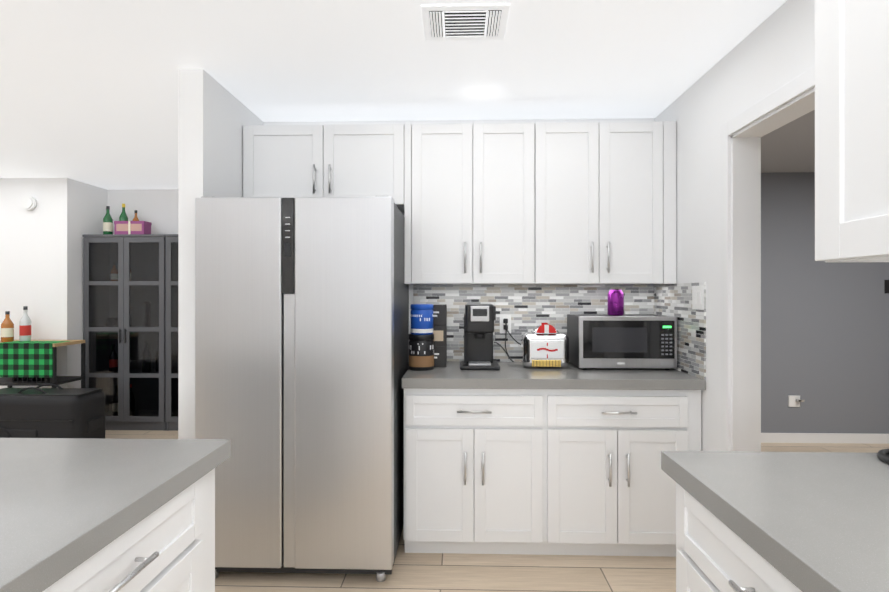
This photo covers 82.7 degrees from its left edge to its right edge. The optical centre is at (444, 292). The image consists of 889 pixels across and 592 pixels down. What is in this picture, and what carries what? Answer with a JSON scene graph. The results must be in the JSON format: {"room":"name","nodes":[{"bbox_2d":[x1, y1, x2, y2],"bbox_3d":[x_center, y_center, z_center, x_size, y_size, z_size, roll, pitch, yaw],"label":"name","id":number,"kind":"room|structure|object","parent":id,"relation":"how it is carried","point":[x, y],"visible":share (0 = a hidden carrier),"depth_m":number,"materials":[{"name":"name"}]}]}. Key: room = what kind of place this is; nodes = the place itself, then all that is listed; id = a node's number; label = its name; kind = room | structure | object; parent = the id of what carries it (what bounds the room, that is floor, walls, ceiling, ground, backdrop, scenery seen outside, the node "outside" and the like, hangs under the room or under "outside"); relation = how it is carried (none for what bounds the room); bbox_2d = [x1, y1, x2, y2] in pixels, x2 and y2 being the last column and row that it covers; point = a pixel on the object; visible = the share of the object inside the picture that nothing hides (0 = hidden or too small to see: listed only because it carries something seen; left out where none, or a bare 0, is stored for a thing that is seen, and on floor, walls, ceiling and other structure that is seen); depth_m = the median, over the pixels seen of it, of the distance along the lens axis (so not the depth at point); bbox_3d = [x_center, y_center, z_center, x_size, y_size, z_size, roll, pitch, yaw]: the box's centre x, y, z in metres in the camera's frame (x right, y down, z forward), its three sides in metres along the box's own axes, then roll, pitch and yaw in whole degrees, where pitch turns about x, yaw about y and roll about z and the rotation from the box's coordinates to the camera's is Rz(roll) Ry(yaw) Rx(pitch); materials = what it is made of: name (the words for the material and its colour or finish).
{"room":"kitchen","nodes":[
{"label":"kitchen","id":0,"kind":"room"},
{"bbox_2d":[0,178,54,388],"bbox_3d":[-4.894,0.131,4.812,2.510,2.410,0.120,0,0,2],"label":"wall","id":1,"kind":"structure","parent":0,"point":[27,257],"depth_m":4.72,"materials":[{"name":"white paint"}]},
{"bbox_2d":[20,196,36,210],"bbox_3d":[-3.872,-0.834,4.701,0.130,0.130,0.045,0,0,2],"label":"smoke detector","id":2,"kind":"object","parent":1,"relation":"attached to","point":[28,203],"visible":0.98,"depth_m":4.69,"materials":[{"name":"white plastic"}]},
{"bbox_2d":[55,178,106,387],"bbox_3d":[-3.574,0.132,4.984,0.120,2.410,0.540,0,0,2],"label":"wall","id":3,"kind":"structure","parent":0,"point":[80,209],"depth_m":4.77,"materials":[{"name":"white paint"}]},
{"bbox_2d":[107,189,177,233],"bbox_3d":[-2.412,0.132,5.282,2.425,2.410,0.120,0,0,2],"label":"wall","id":4,"kind":"structure","parent":0,"point":[157,209],"depth_m":5.24,"materials":[{"name":"white paint"}]},
{"bbox_2d":[178,69,262,438],"bbox_3d":[-1.209,0.130,2.802,0.120,2.410,0.750,0,0,2],"label":"wall","id":5,"kind":"structure","parent":0,"point":[214,116],"depth_m":2.43,"materials":[{"name":"white paint"}]},
{"bbox_2d":[0,0,814,189],"bbox_3d":[-0.803,-1.116,1.046,10.900,0.080,8.700,0,0,2],"label":"ceiling","id":6,"kind":"structure","parent":0,"point":[88,91],"depth_m":2.41,"materials":[{"name":"white paint"}]},
{"bbox_2d":[421,4,509,40],"bbox_3d":[0.082,-1.068,2.009,0.335,0.013,0.255,0,0,2],"label":"ceiling vent","id":7,"kind":"object","parent":6,"relation":"in","point":[469,22],"visible":1,"depth_m":1.98,"materials":[{"name":"white metal"}]},
{"bbox_2d":[263,118,654,361],"bbox_3d":[0.080,0.130,3.201,2.675,2.410,0.120,0,0,2],"label":"wall","id":8,"kind":"structure","parent":0,"point":[411,122],"depth_m":3.15,"materials":[{"name":"white paint"}]},
{"bbox_2d":[243,124,402,212],"bbox_3d":[-0.680,-0.722,3.003,0.920,0.455,0.311,0,0,2],"label":"upper cabinet","id":9,"kind":"object","parent":8,"relation":"attached to","point":[344,160],"depth_m":2.85,"materials":[{"name":"white wood"}]},
{"bbox_2d":[403,123,550,284],"bbox_3d":[0.174,-0.500,2.979,0.790,0.900,0.311,0,0,2],"label":"upper cabinet","id":10,"kind":"object","parent":8,"relation":"attached to","point":[477,196],"depth_m":2.83,"materials":[{"name":"white wood"}]},
{"bbox_2d":[413,285,653,361],"bbox_3d":[0.551,0.188,3.124,1.490,0.475,0.008,0,0,2],"label":"backsplash","id":11,"kind":"structure","parent":8,"relation":"attached to","point":[528,308],"depth_m":3.12,"materials":[{"name":"tile"}]},
{"bbox_2d":[500,315,510,332],"bbox_3d":[0.376,0.193,3.111,0.070,0.116,0.028,0,0,2],"label":"outlet","id":12,"kind":"object","parent":11,"relation":"attached to","point":[504,318],"visible":0.92,"depth_m":3.12,"materials":[{"name":"white plastic"}]},
{"bbox_2d":[494,321,513,361],"bbox_3d":[0.360,0.296,3.062,0.120,0.247,0.072,0,0,2],"label":"cord","id":13,"kind":"object","parent":12,"relation":"attached to","point":[506,352],"visible":1,"depth_m":3.06,"materials":[{"name":"black plastic"}]},
{"bbox_2d":[551,121,675,284],"bbox_3d":[0.867,-0.500,2.959,0.840,0.900,0.311,0,0,2],"label":"upper cabinet","id":14,"kind":"object","parent":8,"relation":"attached to","point":[573,203],"depth_m":2.81,"materials":[{"name":"white wood"}]},
{"bbox_2d":[105,430,888,591],"bbox_3d":[-0.803,1.364,1.044,10.900,0.060,8.700,0,0,2],"label":"floor","id":15,"kind":"structure","parent":0,"point":[434,572],"depth_m":2.39,"materials":[{"name":"brown wood"}]},
{"bbox_2d":[0,340,84,387],"bbox_3d":[-3.697,0.885,4.514,0.720,0.903,0.366,0,0,2],"label":"bar cart","id":16,"kind":"object","parent":15,"relation":"on","point":[29,363],"visible":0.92,"depth_m":4.33,"materials":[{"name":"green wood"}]},
{"bbox_2d":[1,311,13,341],"bbox_3d":[-3.888,0.300,4.493,0.091,0.271,0.089,0,0,2],"label":"bottle","id":17,"kind":"object","parent":16,"relation":"on","point":[7,329],"visible":0.96,"depth_m":4.47,"materials":[{"name":"brown glass"}]},
{"bbox_2d":[19,306,30,340],"bbox_3d":[-3.766,0.277,4.540,0.085,0.312,0.083,0,0,2],"label":"bottle","id":18,"kind":"object","parent":16,"relation":"on","point":[25,327],"visible":0.98,"depth_m":4.51,"materials":[{"name":"grey"}]},
{"bbox_2d":[0,383,104,438],"bbox_3d":[-3.192,1.035,3.992,0.878,0.602,0.382,0,0,2],"label":"storage box","id":19,"kind":"object","parent":15,"relation":"on","point":[39,412],"visible":0.67,"depth_m":3.83,"materials":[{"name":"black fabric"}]},
{"bbox_2d":[82,234,165,430],"bbox_3d":[-3.097,0.387,5.045,0.808,1.900,0.372,0,0,2],"label":"tall cabinet","id":20,"kind":"object","parent":15,"relation":"on","point":[124,306],"visible":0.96,"depth_m":4.89,"materials":[{"name":"grey wood"}]},
{"bbox_2d":[103,206,112,233],"bbox_3d":[-3.372,-0.714,5.059,0.085,0.302,0.083,0,0,2],"label":"bottle","id":21,"kind":"object","parent":20,"relation":"on","point":[107,224],"visible":0.77,"depth_m":5.03,"materials":[{"name":"green glass"}]},
{"bbox_2d":[119,204,127,220],"bbox_3d":[-3.231,-0.729,5.085,0.081,0.332,0.079,0,0,2],"label":"bottle","id":22,"kind":"object","parent":20,"relation":"on","point":[123,216],"visible":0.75,"depth_m":5.07,"materials":[{"name":"green glass"}]},
{"bbox_2d":[114,221,151,233],"bbox_3d":[-3.059,-0.630,4.961,0.296,0.134,0.127,0,0,2],"label":"gift box","id":23,"kind":"object","parent":20,"relation":"on","point":[132,227],"visible":0.79,"depth_m":4.90,"materials":[{"name":"purple"}]},
{"bbox_2d":[132,210,138,220],"bbox_3d":[-3.130,-0.699,5.123,0.073,0.271,0.071,0,0,2],"label":"bottle","id":24,"kind":"object","parent":20,"relation":"on","point":[135,218],"visible":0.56,"depth_m":5.11,"materials":[{"name":"brown glass"}]},
{"bbox_2d":[48,470,214,591],"bbox_3d":[-1.127,0.904,0.979,0.970,0.860,0.929,0,0,2],"label":"base cabinet","id":25,"kind":"object","parent":15,"relation":"on","point":[173,551],"depth_m":1.16,"materials":[{"name":"white wood"}]},
{"bbox_2d":[0,438,230,591],"bbox_3d":[-1.182,0.447,-0.635,1.012,0.050,4.220,0,0,2],"label":"countertop","id":26,"kind":"structure","parent":25,"relation":"on","point":[64,501],"depth_m":1.09,"materials":[{"name":"grey stone"}]},
{"bbox_2d":[165,234,177,430],"bbox_3d":[-2.287,0.387,5.022,0.808,1.900,0.372,0,0,2],"label":"tall cabinet","id":27,"kind":"object","parent":15,"relation":"on","point":[171,332],"visible":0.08,"depth_m":4.87,"materials":[{"name":"grey wood"}]},
{"bbox_2d":[195,195,408,581],"bbox_3d":[-0.681,0.445,2.701,0.910,1.780,0.801,0,0,2],"label":"refrigerator","id":28,"kind":"object","parent":15,"relation":"on","point":[301,336],"visible":0.9,"depth_m":2.30,"materials":[{"name":"grey metal"}]},
{"bbox_2d":[404,389,561,554],"bbox_3d":[0.190,0.905,2.819,0.775,0.860,0.613,0,0,2],"label":"base cabinet","id":29,"kind":"object","parent":15,"relation":"on","point":[514,458],"depth_m":2.52,"materials":[{"name":"white wood"}]},
{"bbox_2d":[402,361,705,388],"bbox_3d":[0.540,0.450,2.801,1.487,0.050,0.636,0,0,2],"label":"countertop","id":30,"kind":"structure","parent":29,"relation":"on","point":[511,375],"depth_m":2.50,"materials":[{"name":"grey stone"}]},
{"bbox_2d":[409,334,433,370],"bbox_3d":[-0.129,0.327,2.812,0.142,0.195,0.142,0,0,2],"label":"tub","id":31,"kind":"object","parent":30,"relation":"on","point":[421,352],"visible":0.96,"depth_m":2.75,"materials":[{"name":"brown plastic"}]},
{"bbox_2d":[410,304,432,334],"bbox_3d":[-0.126,0.147,2.812,0.128,0.166,0.128,0,0,2],"label":"tub","id":32,"kind":"object","parent":31,"relation":"on","point":[421,319],"visible":1,"depth_m":2.76,"materials":[{"name":"blue plastic"}]},
{"bbox_2d":[433,304,446,366],"bbox_3d":[-0.039,0.247,2.928,0.102,0.356,0.092,0,0,2],"label":"boxes","id":33,"kind":"object","parent":30,"relation":"on","point":[440,331],"visible":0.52,"depth_m":2.88,"materials":[{"name":"grey cardboard"}]},
{"bbox_2d":[460,304,499,369],"bbox_3d":[0.199,0.245,2.890,0.220,0.360,0.255,0,0,2],"label":"coffee maker","id":34,"kind":"object","parent":30,"relation":"on","point":[479,319],"visible":1,"depth_m":2.81,"materials":[{"name":"black plastic"}]},
{"bbox_2d":[521,323,568,367],"bbox_3d":[0.574,0.298,2.893,0.258,0.253,0.178,0,0,2],"label":"cookie jar","id":35,"kind":"object","parent":30,"relation":"on","point":[544,345],"visible":1,"depth_m":2.81,"materials":[{"name":"white ceramic"}]},
{"bbox_2d":[567,314,676,369],"bbox_3d":[1.007,0.278,2.915,0.530,0.295,0.329,0,0,2],"label":"microwave","id":36,"kind":"object","parent":30,"relation":"on","point":[625,341],"visible":0.94,"depth_m":2.75,"materials":[{"name":"grey metal"}]},
{"bbox_2d":[607,289,623,315],"bbox_3d":[0.985,0.055,2.905,0.090,0.150,0.090,0,0,2],"label":"tumbler","id":37,"kind":"object","parent":36,"relation":"on","point":[615,302],"visible":0.98,"depth_m":2.87,"materials":[{"name":"purple"}]},
{"bbox_2d":[562,389,705,556],"bbox_3d":[0.860,0.905,2.800,0.840,0.860,0.613,0,0,2],"label":"base cabinet","id":38,"kind":"object","parent":15,"relation":"on","point":[618,499],"depth_m":2.50,"materials":[{"name":"white wood"}]},
{"bbox_2d":[661,467,812,591],"bbox_3d":[0.899,0.903,0.822,0.654,0.860,0.989,0,0,2],"label":"base cabinet","id":39,"kind":"object","parent":15,"relation":"on","point":[712,556],"depth_m":1.09,"materials":[{"name":"white wood"}]},
{"bbox_2d":[661,451,888,591],"bbox_3d":[0.853,0.447,-0.728,0.661,0.050,4.150,0,0,2],"label":"countertop","id":40,"kind":"structure","parent":39,"relation":"on","point":[822,516],"depth_m":1.01,"materials":[{"name":"grey stone"}]},
{"bbox_2d":[877,449,888,463],"bbox_3d":[1.175,0.270,1.239,0.174,0.308,0.174,0,0,2],"label":"paper towel holder","id":41,"kind":"object","parent":40,"relation":"on","point":[883,455],"visible":0.98,"depth_m":1.27,"materials":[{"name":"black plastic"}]},
{"bbox_2d":[655,0,814,450],"bbox_3d":[1.264,0.128,-0.129,0.120,2.410,6.470,0,0,2],"label":"wall","id":42,"kind":"structure","parent":0,"point":[773,52],"depth_m":2.40,"materials":[{"name":"white paint"}]},
{"bbox_2d":[654,282,705,379],"bbox_3d":[1.282,0.187,2.783,0.008,0.475,0.632,0,0,2],"label":"backsplash","id":43,"kind":"structure","parent":42,"relation":"attached to","point":[673,300],"depth_m":2.66,"materials":[{"name":"tile"}]},
{"bbox_2d":[692,286,703,309],"bbox_3d":[1.267,0.025,2.527,0.009,0.120,0.114,0,0,2],"label":"switch plate","id":44,"kind":"object","parent":43,"relation":"attached to","point":[697,297],"visible":1,"depth_m":2.52,"materials":[{"name":"white plastic"}]},
{"bbox_2d":[720,66,814,451],"bbox_3d":[1.311,0.287,1.811,0.137,2.095,0.980,0,0,2],"label":"door frame","id":45,"kind":"structure","parent":42,"relation":"attached to","point":[743,133],"depth_m":2.22,"materials":[{"name":"white wood"}]},
{"bbox_2d":[815,0,888,261],"bbox_3d":[0.916,-0.539,0.444,0.600,0.975,0.815,0,0,2],"label":"upper cabinet","id":46,"kind":"object","parent":42,"relation":"attached to","point":[851,130],"visible":1,"depth_m":0.75,"materials":[{"name":"white wood"}]},
{"bbox_2d":[761,172,888,433],"bbox_3d":[3.102,0.131,4.566,3.290,2.410,0.120,0,0,2],"label":"wall","id":47,"kind":"structure","parent":0,"point":[824,341],"depth_m":4.50,"materials":[{"name":"grey paint"}]},
{"bbox_2d":[788,395,803,406],"bbox_3d":[3.120,0.966,4.480,0.110,0.100,0.050,0,0,2],"label":"outlet box","id":48,"kind":"object","parent":47,"relation":"attached to","point":[794,400],"visible":1,"depth_m":4.49,"materials":[{"name":"white plastic"}]},
{"bbox_2d":[761,433,888,443],"bbox_3d":[3.050,1.294,4.501,3.190,0.085,0.012,0,0,2],"label":"baseboard","id":49,"kind":"structure","parent":47,"relation":"attached to","point":[824,438],"depth_m":4.49,"materials":[{"name":"white wood"}]},
{"bbox_2d":[885,280,888,292],"bbox_3d":[3.940,-0.054,4.473,0.070,0.120,0.020,0,0,2],"label":"light switch","id":50,"kind":"object","parent":47,"relation":"attached to","point":[886,286],"visible":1,"depth_m":4.47,"materials":[{"name":"black plastic"}]}
]}

